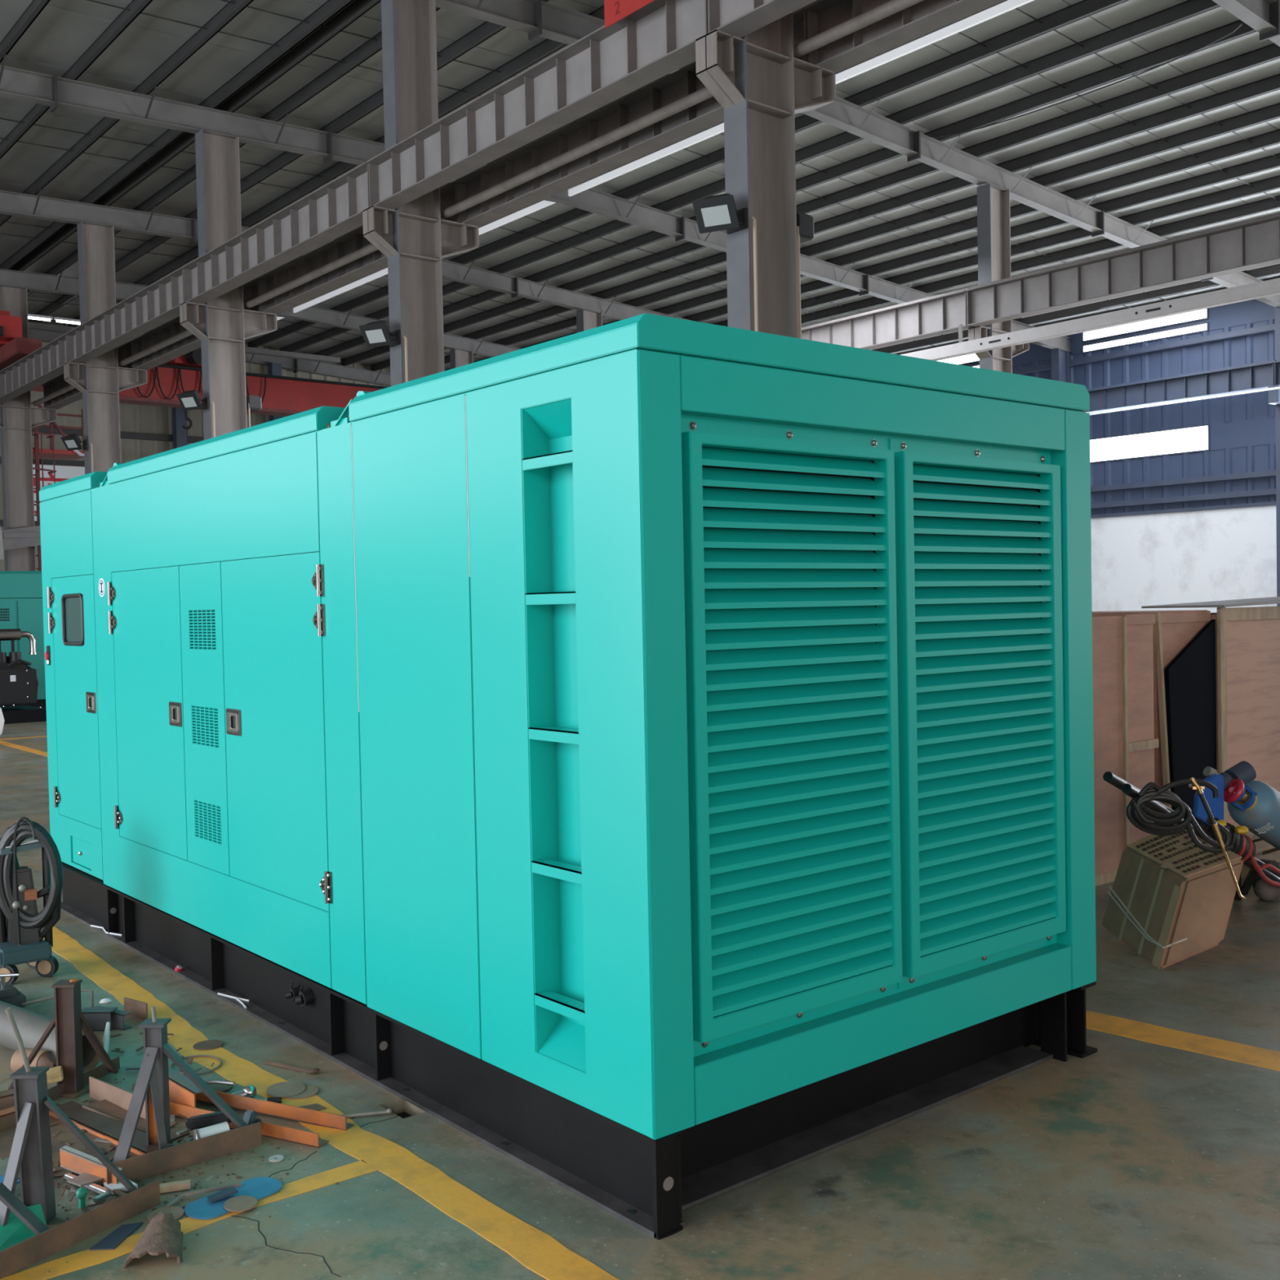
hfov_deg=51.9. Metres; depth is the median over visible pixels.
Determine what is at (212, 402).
conduit pipe
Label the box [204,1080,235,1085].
rod
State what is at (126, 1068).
steel offcut
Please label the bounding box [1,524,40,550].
steel beam
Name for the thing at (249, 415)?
conduit pipe
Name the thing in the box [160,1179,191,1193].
wood block
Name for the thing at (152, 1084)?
stand
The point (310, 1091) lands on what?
disc
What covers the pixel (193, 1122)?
tool
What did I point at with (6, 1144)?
sheet
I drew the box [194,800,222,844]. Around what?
vent grille
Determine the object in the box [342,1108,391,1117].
rod
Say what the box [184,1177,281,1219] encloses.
plate
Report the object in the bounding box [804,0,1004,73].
girder
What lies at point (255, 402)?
floodlight
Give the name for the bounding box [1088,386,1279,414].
conduit pipe
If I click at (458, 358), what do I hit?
steel column
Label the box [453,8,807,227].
girder
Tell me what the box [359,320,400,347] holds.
floodlight
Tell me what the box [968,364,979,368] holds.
window
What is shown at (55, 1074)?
wood block
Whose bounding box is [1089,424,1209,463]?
window
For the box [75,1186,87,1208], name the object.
valve fitting
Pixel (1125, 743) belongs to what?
crate
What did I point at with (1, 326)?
vent grille
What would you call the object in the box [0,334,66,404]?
girder
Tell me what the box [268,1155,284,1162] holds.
disc
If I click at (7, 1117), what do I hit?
bar
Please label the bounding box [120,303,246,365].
pipe
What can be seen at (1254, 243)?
girder
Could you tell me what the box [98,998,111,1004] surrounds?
scrap
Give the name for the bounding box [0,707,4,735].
sack
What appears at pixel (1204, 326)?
window
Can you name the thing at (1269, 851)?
pallet
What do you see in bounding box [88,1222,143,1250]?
steel plate
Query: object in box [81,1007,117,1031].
steel offcut
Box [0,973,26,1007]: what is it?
clamp
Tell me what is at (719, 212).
floodlight
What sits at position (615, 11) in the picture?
crane
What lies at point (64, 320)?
light
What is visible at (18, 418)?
steel column
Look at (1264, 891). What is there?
lump
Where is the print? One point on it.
(101, 583)
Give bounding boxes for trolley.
[1102,771,1279,900]
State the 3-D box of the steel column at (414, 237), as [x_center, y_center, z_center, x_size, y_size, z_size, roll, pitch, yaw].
[-2.663,-3.328,16.358,1.490,9.219,0.480,-2,2,-40]
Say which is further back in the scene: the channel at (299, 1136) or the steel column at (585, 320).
the steel column at (585, 320)
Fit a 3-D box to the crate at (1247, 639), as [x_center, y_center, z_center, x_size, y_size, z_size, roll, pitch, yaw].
[4.343,0.500,9.222,2.130,1.605,0.560,-2,2,-40]
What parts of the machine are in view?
knob, frame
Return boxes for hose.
[1200,817,1279,886]
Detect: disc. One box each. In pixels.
[146,1205,184,1221]
[193,1040,222,1050]
[208,1084,232,1092]
[223,1195,257,1212]
[266,1081,305,1097]
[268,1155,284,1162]
[285,1084,318,1099]
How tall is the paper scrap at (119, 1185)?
0.014 m
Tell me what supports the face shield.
hanging from the trolley
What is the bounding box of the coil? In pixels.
[1125,778,1234,853]
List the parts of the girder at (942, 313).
rail, plate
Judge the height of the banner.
1.680 m
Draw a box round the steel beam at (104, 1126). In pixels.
[48,1101,173,1155]
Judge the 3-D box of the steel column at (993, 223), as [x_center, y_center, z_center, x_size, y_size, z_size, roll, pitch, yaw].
[6.576,-3.644,24.009,1.490,9.076,0.480,-2,2,-40]
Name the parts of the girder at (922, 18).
plate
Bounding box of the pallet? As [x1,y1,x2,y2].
[1241,840,1279,878]
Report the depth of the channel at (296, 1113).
4.29 m
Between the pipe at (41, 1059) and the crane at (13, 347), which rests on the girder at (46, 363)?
the crane at (13, 347)
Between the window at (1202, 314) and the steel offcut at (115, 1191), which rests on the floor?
the steel offcut at (115, 1191)
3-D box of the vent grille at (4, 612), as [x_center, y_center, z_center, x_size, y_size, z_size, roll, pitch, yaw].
[-10.886,-0.424,22.260,0.407,0.210,0.008,-2,2,-40]
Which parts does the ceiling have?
tie rod, tie rod, tie rod, tie rod, tie rod, tie rod, tie rod, tie rod, tie rod, tie rod, tie rod, tie rod, tie rod, tie rod, tie rod, tie rod, tie rod, tie rod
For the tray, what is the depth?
6.02 m
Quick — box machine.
[0,817,62,983]
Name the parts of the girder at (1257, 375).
rail, plate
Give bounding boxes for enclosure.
[39,313,1097,1239]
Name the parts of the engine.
data plate, frame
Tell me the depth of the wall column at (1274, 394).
31.14 m
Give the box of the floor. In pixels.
[0,721,1279,1279]
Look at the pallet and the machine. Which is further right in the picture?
the pallet
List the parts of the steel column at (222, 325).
diaphragm plate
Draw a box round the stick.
[102,1022,110,1053]
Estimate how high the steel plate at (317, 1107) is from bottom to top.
0.004 m
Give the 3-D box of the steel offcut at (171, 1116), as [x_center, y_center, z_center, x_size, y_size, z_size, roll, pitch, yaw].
[-1.525,1.561,4.291,0.016,0.011,0.051,-2,2,-18]
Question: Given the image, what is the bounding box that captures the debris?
[1,1070,338,1271]
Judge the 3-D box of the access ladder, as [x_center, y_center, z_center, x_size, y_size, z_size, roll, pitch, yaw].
[-14.276,-2.037,31.260,0.863,6.350,0.709,-2,2,-40]
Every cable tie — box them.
[90,924,122,935]
[217,992,248,1008]
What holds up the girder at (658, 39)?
on the steel column at (758, 82)
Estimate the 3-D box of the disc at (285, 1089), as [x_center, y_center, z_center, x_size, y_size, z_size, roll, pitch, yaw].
[-1.220,1.550,4.537,0.130,0.012,0.130,-2,2,-40]
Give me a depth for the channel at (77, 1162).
3.85 m
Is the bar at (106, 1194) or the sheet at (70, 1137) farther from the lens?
the sheet at (70, 1137)
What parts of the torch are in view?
handle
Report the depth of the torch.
5.66 m
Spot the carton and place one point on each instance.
(1171, 900)
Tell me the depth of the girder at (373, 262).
19.60 m
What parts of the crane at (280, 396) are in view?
motor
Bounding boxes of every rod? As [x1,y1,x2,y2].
[22,988,93,1007]
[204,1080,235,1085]
[263,1060,319,1074]
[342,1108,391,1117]
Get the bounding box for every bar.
[0,1088,14,1111]
[0,1106,16,1130]
[64,1173,111,1194]
[82,1099,189,1141]
[93,1191,111,1203]
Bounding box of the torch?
[1187,777,1245,900]
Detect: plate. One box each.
[0,1204,46,1251]
[66,1172,103,1186]
[88,1075,146,1119]
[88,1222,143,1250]
[124,997,147,1020]
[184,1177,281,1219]
[299,1103,326,1111]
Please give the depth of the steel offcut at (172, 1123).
4.24 m
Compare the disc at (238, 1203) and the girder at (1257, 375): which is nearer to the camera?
the disc at (238, 1203)
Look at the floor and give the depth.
3.78 m
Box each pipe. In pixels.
[0,1000,103,1072]
[10,1047,54,1072]
[32,362,121,405]
[89,443,93,472]
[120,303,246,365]
[211,401,215,437]
[245,243,377,308]
[248,403,250,426]
[403,335,408,382]
[751,216,758,331]
[793,0,924,57]
[796,226,801,338]
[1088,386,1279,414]
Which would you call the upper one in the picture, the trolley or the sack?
the sack
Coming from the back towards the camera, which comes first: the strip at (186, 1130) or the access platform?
the access platform
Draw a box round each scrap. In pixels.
[0,1175,20,1184]
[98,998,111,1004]
[103,1179,137,1194]
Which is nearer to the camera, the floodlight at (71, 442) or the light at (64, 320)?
the floodlight at (71, 442)
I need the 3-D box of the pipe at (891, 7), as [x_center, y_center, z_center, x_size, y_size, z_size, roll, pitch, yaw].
[3.250,-5.267,9.598,0.110,0.110,5.810,-2,2,-40]
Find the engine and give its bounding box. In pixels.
[0,628,46,724]
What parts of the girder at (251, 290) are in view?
plate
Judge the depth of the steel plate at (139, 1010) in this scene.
5.41 m
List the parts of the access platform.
post, guard rail, guard rail, post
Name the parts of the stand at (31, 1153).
threaded rod, plate, foot plate, foot rail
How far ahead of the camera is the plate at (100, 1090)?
4.42 m
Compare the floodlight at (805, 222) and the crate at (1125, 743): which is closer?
the crate at (1125, 743)
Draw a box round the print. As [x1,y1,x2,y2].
[98,580,104,595]
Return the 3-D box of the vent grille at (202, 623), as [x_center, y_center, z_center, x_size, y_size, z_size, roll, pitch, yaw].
[-1.885,-0.044,5.694,0.018,0.173,0.300,-2,2,-40]
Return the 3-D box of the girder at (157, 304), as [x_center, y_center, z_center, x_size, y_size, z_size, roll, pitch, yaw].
[-8.917,-5.568,22.864,0.330,0.620,5.990,-2,2,-40]
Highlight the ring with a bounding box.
[169,1054,222,1074]
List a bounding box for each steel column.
[0,286,57,571]
[63,221,147,474]
[179,128,277,439]
[362,0,479,386]
[449,348,473,368]
[576,308,602,333]
[695,12,835,337]
[968,182,1029,373]
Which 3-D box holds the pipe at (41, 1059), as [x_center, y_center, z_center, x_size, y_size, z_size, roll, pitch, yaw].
[-2.196,1.526,4.761,0.117,0.092,0.092,-1,2,19]
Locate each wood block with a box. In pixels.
[46,1065,63,1084]
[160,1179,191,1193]
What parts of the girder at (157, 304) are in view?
plate, plate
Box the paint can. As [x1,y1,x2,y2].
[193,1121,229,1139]
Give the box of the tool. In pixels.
[185,1111,231,1129]
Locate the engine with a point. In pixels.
(19, 682)
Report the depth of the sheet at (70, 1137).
4.09 m
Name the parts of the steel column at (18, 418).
diaphragm plate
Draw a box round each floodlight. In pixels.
[61,434,88,450]
[176,390,209,410]
[246,395,262,411]
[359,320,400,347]
[692,193,747,234]
[796,212,813,243]
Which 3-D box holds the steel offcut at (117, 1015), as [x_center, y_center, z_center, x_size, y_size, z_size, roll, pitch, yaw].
[-2.138,1.527,5.318,0.202,0.062,0.040,0,2,30]
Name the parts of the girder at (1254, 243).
plate, rail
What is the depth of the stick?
4.99 m
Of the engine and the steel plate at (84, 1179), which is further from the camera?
the engine
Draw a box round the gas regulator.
[1203,760,1256,791]
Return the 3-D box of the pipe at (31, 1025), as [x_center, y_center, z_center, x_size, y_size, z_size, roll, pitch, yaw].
[-2.532,1.494,5.167,1.318,0.151,0.151,0,2,38]
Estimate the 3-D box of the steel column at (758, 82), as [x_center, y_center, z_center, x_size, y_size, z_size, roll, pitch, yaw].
[1.171,-3.288,11.730,1.490,9.219,0.480,-2,2,-40]
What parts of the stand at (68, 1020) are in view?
foot rail, plate, orange cap, foot plate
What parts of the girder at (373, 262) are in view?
plate, plate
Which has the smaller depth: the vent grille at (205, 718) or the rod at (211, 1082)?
the rod at (211, 1082)
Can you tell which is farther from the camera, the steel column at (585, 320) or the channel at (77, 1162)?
the steel column at (585, 320)
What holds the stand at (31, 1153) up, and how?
on the floor
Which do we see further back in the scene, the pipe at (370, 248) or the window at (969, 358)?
the window at (969, 358)
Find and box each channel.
[59,1145,122,1184]
[169,1102,328,1148]
[195,1090,354,1130]
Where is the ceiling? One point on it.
(1109, 126)
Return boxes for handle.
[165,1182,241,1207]
[243,1110,262,1124]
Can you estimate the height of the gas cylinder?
0.563 m
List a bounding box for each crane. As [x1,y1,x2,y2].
[0,310,41,370]
[30,347,387,429]
[604,0,655,28]
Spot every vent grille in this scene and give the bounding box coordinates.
[0,325,3,336]
[0,608,9,621]
[188,609,216,650]
[191,705,219,748]
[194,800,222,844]
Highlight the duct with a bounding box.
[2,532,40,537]
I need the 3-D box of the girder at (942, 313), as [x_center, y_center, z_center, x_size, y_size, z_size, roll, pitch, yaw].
[3.969,-5.943,25.732,0.330,0.690,5.990,-2,2,-40]
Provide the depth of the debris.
3.87 m
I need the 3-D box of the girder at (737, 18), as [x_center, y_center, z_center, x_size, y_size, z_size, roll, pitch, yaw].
[2.585,-5.448,8.980,0.330,0.620,5.990,-2,2,-40]
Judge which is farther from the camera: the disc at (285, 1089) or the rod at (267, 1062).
the rod at (267, 1062)
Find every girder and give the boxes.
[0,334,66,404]
[41,342,132,409]
[64,267,184,364]
[129,279,259,370]
[181,162,369,304]
[256,181,457,314]
[365,0,708,209]
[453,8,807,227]
[707,0,816,37]
[801,287,973,350]
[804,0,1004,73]
[965,213,1279,327]
[1083,360,1275,413]
[1273,359,1279,385]
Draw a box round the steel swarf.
[7,1033,213,1223]
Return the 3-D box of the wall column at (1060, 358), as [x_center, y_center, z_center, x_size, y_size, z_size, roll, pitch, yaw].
[11.378,-3.707,35.792,0.850,8.354,0.240,-2,2,-40]
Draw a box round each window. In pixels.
[937,353,979,364]
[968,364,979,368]
[1081,307,1208,342]
[1081,321,1208,353]
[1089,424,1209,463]
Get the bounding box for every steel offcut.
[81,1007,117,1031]
[93,1005,131,1030]
[94,1137,111,1142]
[98,1195,117,1206]
[112,1189,126,1195]
[125,1067,140,1070]
[135,1045,143,1051]
[168,1066,202,1107]
[169,1114,174,1122]
[169,1121,177,1127]
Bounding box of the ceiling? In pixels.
[0,0,1279,386]
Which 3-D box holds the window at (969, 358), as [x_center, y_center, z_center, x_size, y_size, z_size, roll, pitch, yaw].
[9.309,-8.270,39.110,0.090,0.290,3.550,-2,2,-40]
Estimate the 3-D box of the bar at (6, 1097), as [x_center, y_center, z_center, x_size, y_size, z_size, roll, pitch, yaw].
[-2.216,1.556,4.375,0.421,0.055,0.060,-2,2,-36]
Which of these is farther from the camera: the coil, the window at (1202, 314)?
the window at (1202, 314)
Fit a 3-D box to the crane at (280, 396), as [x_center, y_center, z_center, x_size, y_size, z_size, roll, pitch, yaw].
[-9.471,-6.189,33.666,11.000,1.972,3.200,-2,2,-40]
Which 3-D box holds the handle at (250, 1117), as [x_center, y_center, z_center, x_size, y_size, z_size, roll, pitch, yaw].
[-1.221,1.517,4.134,0.052,0.073,0.059,-1,2,24]
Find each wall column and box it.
[1051,348,1069,382]
[1268,306,1279,606]
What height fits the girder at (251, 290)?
0.620 m
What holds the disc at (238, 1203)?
on the plate at (259, 1188)
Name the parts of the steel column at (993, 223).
diaphragm plate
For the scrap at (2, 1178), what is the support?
on the floor
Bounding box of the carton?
[1101,823,1244,969]
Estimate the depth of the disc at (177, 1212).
3.63 m
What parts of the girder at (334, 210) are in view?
plate, plate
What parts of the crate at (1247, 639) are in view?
lid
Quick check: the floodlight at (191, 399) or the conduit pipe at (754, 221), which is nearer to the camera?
the conduit pipe at (754, 221)
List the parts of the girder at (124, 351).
plate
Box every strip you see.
[176,1128,192,1135]
[184,1136,194,1142]
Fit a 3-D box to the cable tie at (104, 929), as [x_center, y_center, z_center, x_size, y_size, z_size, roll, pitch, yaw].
[-2.789,1.515,6.867,0.038,0.008,0.345,-3,2,-44]
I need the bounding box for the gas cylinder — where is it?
[1223,778,1279,850]
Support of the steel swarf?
on the floor
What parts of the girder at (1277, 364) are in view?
plate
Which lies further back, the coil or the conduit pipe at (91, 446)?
the conduit pipe at (91, 446)
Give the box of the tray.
[0,841,43,855]
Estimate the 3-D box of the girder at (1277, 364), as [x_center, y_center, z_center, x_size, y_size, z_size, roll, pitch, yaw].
[16.864,-6.249,28.608,0.330,0.620,5.990,-2,2,-40]
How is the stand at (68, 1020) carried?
on the floor
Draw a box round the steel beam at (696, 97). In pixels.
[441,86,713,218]
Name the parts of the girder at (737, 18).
plate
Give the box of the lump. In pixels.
[1254,878,1279,901]
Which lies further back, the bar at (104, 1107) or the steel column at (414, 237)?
the steel column at (414, 237)
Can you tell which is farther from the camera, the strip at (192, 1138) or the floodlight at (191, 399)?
the floodlight at (191, 399)
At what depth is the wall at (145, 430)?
38.21 m
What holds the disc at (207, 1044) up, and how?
on the floor
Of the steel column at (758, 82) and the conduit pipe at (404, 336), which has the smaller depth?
the steel column at (758, 82)
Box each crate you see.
[1092,613,1158,886]
[1141,596,1279,840]
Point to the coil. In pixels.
(1148, 820)
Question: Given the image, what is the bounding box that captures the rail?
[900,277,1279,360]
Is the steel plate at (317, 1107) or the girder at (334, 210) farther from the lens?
the girder at (334, 210)
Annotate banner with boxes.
[32,459,84,520]
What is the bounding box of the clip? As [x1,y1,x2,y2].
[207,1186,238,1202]
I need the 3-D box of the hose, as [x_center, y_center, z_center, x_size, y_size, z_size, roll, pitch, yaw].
[3.245,1.114,6.658,1.356,0.578,0.212,-2,2,-36]
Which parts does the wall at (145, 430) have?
wall post, wall post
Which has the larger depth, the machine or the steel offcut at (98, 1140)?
the machine
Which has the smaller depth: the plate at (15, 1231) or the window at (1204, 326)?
the plate at (15, 1231)
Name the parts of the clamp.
handle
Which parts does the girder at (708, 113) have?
plate, plate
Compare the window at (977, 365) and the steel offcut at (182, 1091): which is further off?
the window at (977, 365)
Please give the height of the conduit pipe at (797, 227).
3.820 m
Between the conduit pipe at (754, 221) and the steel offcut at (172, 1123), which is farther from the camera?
the conduit pipe at (754, 221)
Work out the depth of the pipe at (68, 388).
29.07 m
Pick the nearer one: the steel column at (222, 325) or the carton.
the carton
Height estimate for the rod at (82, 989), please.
0.089 m
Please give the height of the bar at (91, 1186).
0.014 m
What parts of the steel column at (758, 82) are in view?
diaphragm plate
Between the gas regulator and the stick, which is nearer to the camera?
the stick
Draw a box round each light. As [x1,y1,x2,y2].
[27,313,53,321]
[53,316,79,324]
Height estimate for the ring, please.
0.008 m
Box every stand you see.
[0,1007,159,1279]
[8,977,119,1108]
[102,1006,261,1185]
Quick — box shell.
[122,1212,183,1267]
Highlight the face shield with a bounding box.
[1192,773,1223,825]
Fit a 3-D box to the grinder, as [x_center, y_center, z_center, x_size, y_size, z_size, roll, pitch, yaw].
[-1.298,1.536,4.453,0.174,0.055,0.068,-1,1,-5]
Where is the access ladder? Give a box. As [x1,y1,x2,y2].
[31,426,56,571]
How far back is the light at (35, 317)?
33.48 m
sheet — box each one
[0,1115,71,1157]
[50,1131,138,1176]
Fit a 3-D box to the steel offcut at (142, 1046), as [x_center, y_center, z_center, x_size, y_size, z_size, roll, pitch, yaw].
[-1.891,1.550,5.014,0.010,0.011,0.070,-1,2,22]
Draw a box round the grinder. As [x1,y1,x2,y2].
[231,1084,281,1103]
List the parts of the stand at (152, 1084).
threaded rod, plate, foot rail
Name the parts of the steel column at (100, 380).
diaphragm plate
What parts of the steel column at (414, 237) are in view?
diaphragm plate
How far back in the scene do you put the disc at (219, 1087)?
4.58 m
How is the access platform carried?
attached to the access ladder
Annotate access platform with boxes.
[31,399,84,459]
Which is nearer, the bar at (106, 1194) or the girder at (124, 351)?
the bar at (106, 1194)
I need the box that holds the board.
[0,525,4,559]
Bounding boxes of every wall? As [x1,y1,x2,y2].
[0,320,390,571]
[963,299,1276,613]
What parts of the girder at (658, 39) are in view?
plate, plate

